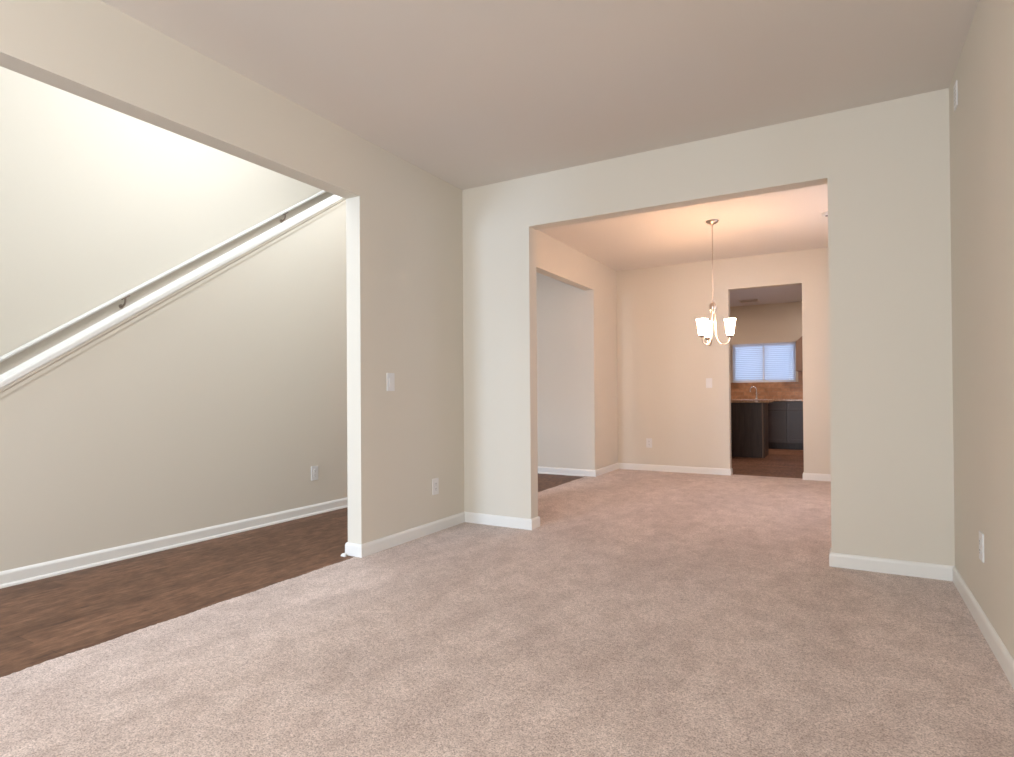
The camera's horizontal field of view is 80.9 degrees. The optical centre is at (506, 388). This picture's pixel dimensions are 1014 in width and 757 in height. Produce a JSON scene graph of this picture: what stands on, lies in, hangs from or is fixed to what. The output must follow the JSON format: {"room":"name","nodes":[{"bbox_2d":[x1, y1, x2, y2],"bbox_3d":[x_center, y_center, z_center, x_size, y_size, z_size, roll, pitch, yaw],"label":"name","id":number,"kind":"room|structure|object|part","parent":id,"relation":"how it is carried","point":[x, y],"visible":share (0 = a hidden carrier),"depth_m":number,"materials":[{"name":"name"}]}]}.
{"room":"empty living room","nodes":[
{"label":"empty living room","id":0,"kind":"room"},
{"bbox_2d":[0,66,333,374],"bbox_3d":[-3.464,-1.580,4.522,0.120,5.400,9.630,-1,-1,30],"label":"wall","id":1,"kind":"structure","parent":0,"point":[98,202],"depth_m":4.73,"materials":[{"name":"beige paint"}]},
{"bbox_2d":[0,190,326,362],"bbox_3d":[-2.759,-1.274,5.541,0.093,3.449,4.900,-1,-1,30],"label":"handrail","id":2,"kind":"object","parent":1,"relation":"attached to","point":[125,295],"visible":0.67,"depth_m":4.95,"materials":[{"name":"white paint"}]},
{"bbox_2d":[0,202,347,571],"bbox_3d":[-1.586,-1.585,5.641,0.120,5.400,5.830,-1,-1,30],"label":"wall","id":3,"kind":"structure","parent":0,"point":[218,405],"depth_m":4.31,"materials":[{"name":"beige paint"}]},
{"bbox_2d":[0,195,345,397],"bbox_3d":[-2.152,-1.037,4.637,0.167,2.507,3.570,-1,-1,30],"label":"trim","id":4,"kind":"structure","parent":3,"relation":"attached to","point":[41,359],"depth_m":4.04,"materials":[{"name":"white paint"}]},
{"bbox_2d":[0,497,347,588],"bbox_3d":[-1.562,1.071,5.601,0.148,0.088,5.858,-1,-1,30],"label":"baseboard","id":5,"kind":"structure","parent":3,"relation":"attached to","point":[7,576],"depth_m":4.01,"materials":[{"name":"white paint"}]},
{"bbox_2d":[311,466,317,480],"bbox_3d":[-1.701,0.750,5.260,0.010,0.124,0.078,-1,-1,30],"label":"wall outlet","id":6,"kind":"object","parent":3,"relation":"attached to","point":[314,469],"visible":1,"depth_m":5.25,"materials":[{"name":"white plastic"}]},
{"bbox_2d":[0,0,617,543],"bbox_3d":[-1.101,-1.603,3.747,0.120,5.400,10.617,-1,-1,30],"label":"wall","id":7,"kind":"structure","parent":0,"point":[404,228],"depth_m":3.97,"materials":[{"name":"beige paint"}]},
{"bbox_2d":[387,373,394,390],"bbox_3d":[-0.802,-0.044,4.108,0.012,0.124,0.078,-1,-1,30],"label":"light switch","id":8,"kind":"object","parent":7,"relation":"attached to","point":[390,376],"visible":1,"depth_m":4.10,"materials":[{"name":"white plastic"}]},
{"bbox_2d":[432,478,438,494],"bbox_3d":[-0.546,0.750,4.545,0.010,0.124,0.078,-1,-1,30],"label":"wall outlet","id":9,"kind":"object","parent":7,"relation":"attached to","point":[435,482],"visible":1,"depth_m":4.54,"materials":[{"name":"white plastic"}]},
{"bbox_2d":[345,512,539,557],"bbox_3d":[-0.229,1.053,4.604,0.764,0.083,2.040,-1,-1,30],"label":"baseboard","id":10,"kind":"structure","parent":7,"relation":"attached to","point":[351,549],"depth_m":4.53,"materials":[{"name":"white paint"}]},
{"bbox_2d":[0,449,1013,756],"bbox_3d":[0.585,1.156,5.328,6.070,0.124,15.050,-1,-1,30],"label":"floor","id":11,"kind":"structure","parent":0,"point":[645,613],"depth_m":2.51,"materials":[{"name":"carpet"}]},
{"bbox_2d":[731,403,768,457],"bbox_3d":[3.529,0.675,10.094,1.609,0.878,0.636,-1,-1,30],"label":"base cabinet","id":12,"kind":"object","parent":11,"relation":"on","point":[749,421],"visible":0.5,"depth_m":9.55,"materials":[{"name":"brown wood"}]},
{"bbox_2d":[731,399,773,402],"bbox_3d":[3.512,0.214,10.011,1.710,0.040,0.840,-1,-1,30],"label":"countertop","id":13,"kind":"structure","parent":12,"relation":"on","point":[750,400],"depth_m":9.39,"materials":[{"name":"stone"}]},
{"bbox_3d":[4.234,0.671,9.715,0.009,0.870,0.600,-1,-1,30],"label":"panel","id":14,"kind":"part","parent":12,"relation":"part of","materials":[{"name":"brown wood"}]},
{"bbox_2d":[768,401,786,448],"bbox_3d":[5.000,0.674,11.113,0.460,0.875,0.628,-1,-1,30],"label":"base cabinet","id":15,"kind":"object","parent":11,"relation":"on","point":[777,412],"visible":0.55,"depth_m":10.82,"materials":[{"name":"grey"}]},
{"bbox_2d":[731,399,802,400],"bbox_3d":[5.082,0.216,11.063,2.700,0.038,0.640,-1,-1,30],"label":"countertop","id":16,"kind":"structure","parent":15,"relation":"on","point":[731,399],"depth_m":10.74,"materials":[{"name":"stone"}]},
{"bbox_2d":[750,386,759,398],"bbox_3d":[4.746,0.081,11.391,0.177,0.241,0.059,-1,-1,30],"label":"kitchen faucet","id":17,"kind":"object","parent":16,"relation":"on","point":[756,397],"visible":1,"depth_m":11.37,"materials":[{"name":"silver metal"}]},
{"bbox_3d":[4.847,0.326,10.851,0.444,0.150,0.020,-1,-1,30],"label":"drawer","id":18,"kind":"part","parent":15,"relation":"part of","materials":[{"name":"grey wood"}]},
{"bbox_3d":[4.850,0.701,10.848,0.444,0.570,0.020,-1,-1,30],"label":"door","id":19,"kind":"part","parent":15,"relation":"part of","materials":[{"name":"grey"}]},
{"bbox_2d":[786,401,803,449],"bbox_3d":[5.400,0.670,10.885,0.460,0.875,0.628,-1,-1,30],"label":"base cabinet","id":20,"kind":"object","parent":11,"relation":"on","point":[794,409],"visible":0.59,"depth_m":10.68,"materials":[{"name":"grey wood"}]},
{"bbox_3d":[5.247,0.321,10.624,0.444,0.150,0.020,-1,-1,30],"label":"drawer","id":21,"kind":"part","parent":20,"relation":"part of","materials":[{"name":"grey"}]},
{"bbox_3d":[5.250,0.696,10.621,0.444,0.570,0.020,-1,-1,30],"label":"door","id":22,"kind":"part","parent":20,"relation":"part of","materials":[{"name":"grey wood"}]},
{"bbox_2d":[100,0,978,189],"bbox_3d":[-0.607,-1.726,1.205,3.253,0.120,6.684,-1,-1,30],"label":"ceiling","id":23,"kind":"structure","parent":0,"point":[468,93],"depth_m":3.02,"materials":[{"name":"white paint"}]},
{"bbox_2d":[536,272,585,468],"bbox_3d":[-0.048,-1.576,8.188,2.437,5.400,0.120,-1,-1,30],"label":"wall","id":24,"kind":"structure","parent":0,"point":[561,395],"depth_m":7.69,"materials":[{"name":"beige paint"}]},
{"bbox_2d":[538,472,583,475],"bbox_3d":[0.445,1.109,7.807,1.217,0.019,0.013,-1,-1,30],"label":"baseboard","id":25,"kind":"structure","parent":24,"relation":"attached to","point":[538,472],"depth_m":7.67,"materials":[{"name":"white paint"}]},
{"bbox_2d":[539,184,827,270],"bbox_3d":[2.015,-1.708,5.820,3.253,0.120,3.693,-1,-1,30],"label":"ceiling","id":26,"kind":"structure","parent":0,"point":[788,220],"depth_m":6.25,"materials":[{"name":"white paint"}]},
{"bbox_2d":[696,219,735,345],"bbox_3d":[2.058,-1.036,5.830,0.348,1.225,0.384,-1,-1,30],"label":"chandelier","id":27,"kind":"object","parent":26,"relation":"hanging from","point":[705,328],"visible":1,"depth_m":5.81,"materials":[{"name":"silver metal"}]},
{"bbox_3d":[1.892,-0.594,5.766,0.110,0.155,0.110,-1,-1,30],"label":"lamp shade","id":28,"kind":"part","parent":27,"relation":"part of","materials":[{"name":"white glass"}]},
{"bbox_3d":[1.954,-0.591,5.803,0.155,0.336,0.011,0,-1,-31],"label":"arm","id":29,"kind":"part","parent":27,"relation":"part of","materials":[{"name":"silver metal"}]},
{"bbox_3d":[2.025,-0.593,6.005,0.110,0.155,0.110,-1,-1,30],"label":"lamp shade","id":30,"kind":"part","parent":27,"relation":"part of","materials":[{"name":"white glass"}]},
{"bbox_3d":[2.026,-0.590,5.933,0.011,0.336,0.155,0,0,-1],"label":"arm","id":31,"kind":"part","parent":27,"relation":"part of","materials":[{"name":"silver metal"}]},
{"bbox_3d":[2.023,-1.220,5.851,0.012,0.737,0.012,0,0,-15],"label":"stem","id":32,"kind":"part","parent":27,"relation":"part of","materials":[{"name":"silver metal"}]},
{"bbox_3d":[2.103,-0.592,5.805,0.155,0.336,0.012,-1,-1,30],"label":"arm","id":33,"kind":"part","parent":27,"relation":"part of","materials":[{"name":"silver metal"}]},
{"bbox_3d":[2.166,-0.596,5.770,0.110,0.155,0.110,-1,-1,30],"label":"lamp shade","id":34,"kind":"part","parent":27,"relation":"part of","materials":[{"name":"white glass"}]},
{"bbox_2d":[821,211,827,216],"bbox_3d":[3.017,-1.640,5.607,0.090,0.034,0.090,-1,-1,30],"label":"smoke detector","id":35,"kind":"object","parent":26,"relation":"attached to","point":[825,214],"visible":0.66,"depth_m":5.59,"materials":[{"name":"white plastic"}]},
{"bbox_2d":[462,88,954,565],"bbox_3d":[1.084,-0.285,4.152,3.254,2.740,0.120,-1,-1,30],"label":"wall","id":36,"kind":"structure","parent":0,"point":[884,167],"depth_m":3.55,"materials":[{"name":"beige paint"}]},
{"bbox_2d":[616,247,830,473],"bbox_3d":[2.968,-0.272,7.467,3.254,2.740,0.120,-1,-1,30],"label":"wall","id":37,"kind":"structure","parent":0,"point":[664,365],"depth_m":7.70,"materials":[{"name":"beige paint"}]},
{"bbox_2d":[538,463,732,476],"bbox_3d":[1.399,1.066,7.824,2.950,0.083,0.764,0,0,-1],"label":"baseboard","id":38,"kind":"structure","parent":37,"relation":"attached to","point":[648,467],"depth_m":7.73,"materials":[{"name":"white paint"}]},
{"bbox_2d":[646,438,651,447],"bbox_3d":[1.910,0.735,7.989,0.078,0.124,0.010,-1,-1,30],"label":"wall outlet","id":39,"kind":"object","parent":37,"relation":"attached to","point":[648,440],"visible":1,"depth_m":7.99,"materials":[{"name":"white plastic"}]},
{"bbox_2d":[706,378,711,387],"bbox_3d":[2.585,-0.068,7.607,0.078,0.124,0.012,-1,-1,30],"label":"light switch","id":40,"kind":"object","parent":37,"relation":"attached to","point":[708,380],"visible":1,"depth_m":7.60,"materials":[{"name":"white plastic"}]},
{"bbox_2d":[730,302,801,382],"bbox_3d":[4.706,-0.252,11.727,5.000,2.740,0.140,-1,-1,30],"label":"wall","id":41,"kind":"structure","parent":0,"point":[778,322],"depth_m":11.48,"materials":[{"name":"beige paint"}]},
{"bbox_2d":[733,342,795,382],"bbox_3d":[5.006,-0.495,11.581,1.130,0.760,0.045,-1,-1,30],"label":"window","id":42,"kind":"structure","parent":41,"relation":"in","point":[763,380],"depth_m":11.56,"materials":[{"name":"white paint"}]},
{"bbox_2d":[733,343,762,381],"bbox_3d":[4.723,-0.496,11.658,0.553,0.747,0.046,-1,-1,30],"label":"window blind","id":43,"kind":"object","parent":42,"relation":"attached to","point":[755,362],"visible":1,"depth_m":11.66,"materials":[{"name":"white"}]},
{"bbox_3d":[4.727,-0.131,11.657,0.545,0.017,0.028,-1,-1,30],"label":"rail","id":44,"kind":"part","parent":43,"relation":"part of","materials":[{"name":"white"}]},
{"bbox_2d":[763,342,795,381],"bbox_3d":[5.214,-0.501,11.379,0.557,0.747,0.046,-1,-1,30],"label":"window blind","id":45,"kind":"object","parent":42,"relation":"attached to","point":[784,369],"visible":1,"depth_m":11.37,"materials":[{"name":"white"}]},
{"bbox_2d":[731,382,802,398],"bbox_3d":[5.236,0.040,11.338,3.100,0.316,0.012,-1,-1,30],"label":"backsplash","id":46,"kind":"structure","parent":41,"relation":"attached to","point":[767,390],"depth_m":11.44,"materials":[{"name":"stone"}]},
{"bbox_2d":[796,336,802,370],"bbox_3d":[5.592,-0.669,10.942,0.475,0.690,0.348,-1,-1,30],"label":"upper cabinet","id":47,"kind":"object","parent":41,"relation":"attached to","point":[799,355],"visible":0.06,"depth_m":10.90,"materials":[{"name":"brown wood"}]},
{"bbox_2d":[798,371,802,381],"bbox_3d":[6.034,-0.227,10.885,1.260,0.200,0.012,-1,-1,30],"label":"backsplash","id":48,"kind":"structure","parent":41,"relation":"attached to","point":[800,373],"depth_m":11.17,"materials":[{"name":"tile"}]},
{"bbox_2d":[730,284,801,306],"bbox_3d":[3.601,-1.689,9.811,5.200,0.120,4.573,-1,-1,30],"label":"ceiling","id":49,"kind":"structure","parent":0,"point":[791,293],"depth_m":10.44,"materials":[{"name":"white paint"}]},
{"bbox_2d":[738,299,759,302],"bbox_3d":[4.489,-1.619,11.028,0.340,0.012,0.260,-1,-1,30],"label":"ceiling vent","id":50,"kind":"object","parent":49,"relation":"in","point":[752,300],"visible":1,"depth_m":11.04,"materials":[{"name":"white metal"}]},
{"bbox_2d":[949,0,1013,658],"bbox_3d":[1.811,-0.306,2.018,0.120,2.740,10.737,-1,-1,30],"label":"wall","id":51,"kind":"structure","parent":0,"point":[981,127],"depth_m":2.50,"materials":[{"name":"beige paint"}]},
{"bbox_2d":[803,472,1013,688],"bbox_3d":[1.377,1.024,2.329,0.967,0.083,10.617,-1,-1,30],"label":"baseboard","id":52,"kind":"structure","parent":51,"relation":"attached to","point":[857,562],"depth_m":3.32,"materials":[{"name":"white paint"}]},
{"bbox_2d":[954,80,957,110],"bbox_3d":[2.334,-1.522,3.092,0.007,0.130,0.084,-1,-1,30],"label":"door chime","id":53,"kind":"object","parent":51,"relation":"attached to","point":[956,82],"visible":1,"depth_m":3.07,"materials":[{"name":"white plastic"}]},
{"bbox_2d":[979,531,983,562],"bbox_3d":[2.088,0.697,2.618,0.010,0.124,0.078,-1,-1,30],"label":"wall outlet","id":54,"kind":"object","parent":51,"relation":"attached to","point":[981,535],"visible":1,"depth_m":2.60,"materials":[{"name":"white plastic"}]}
]}

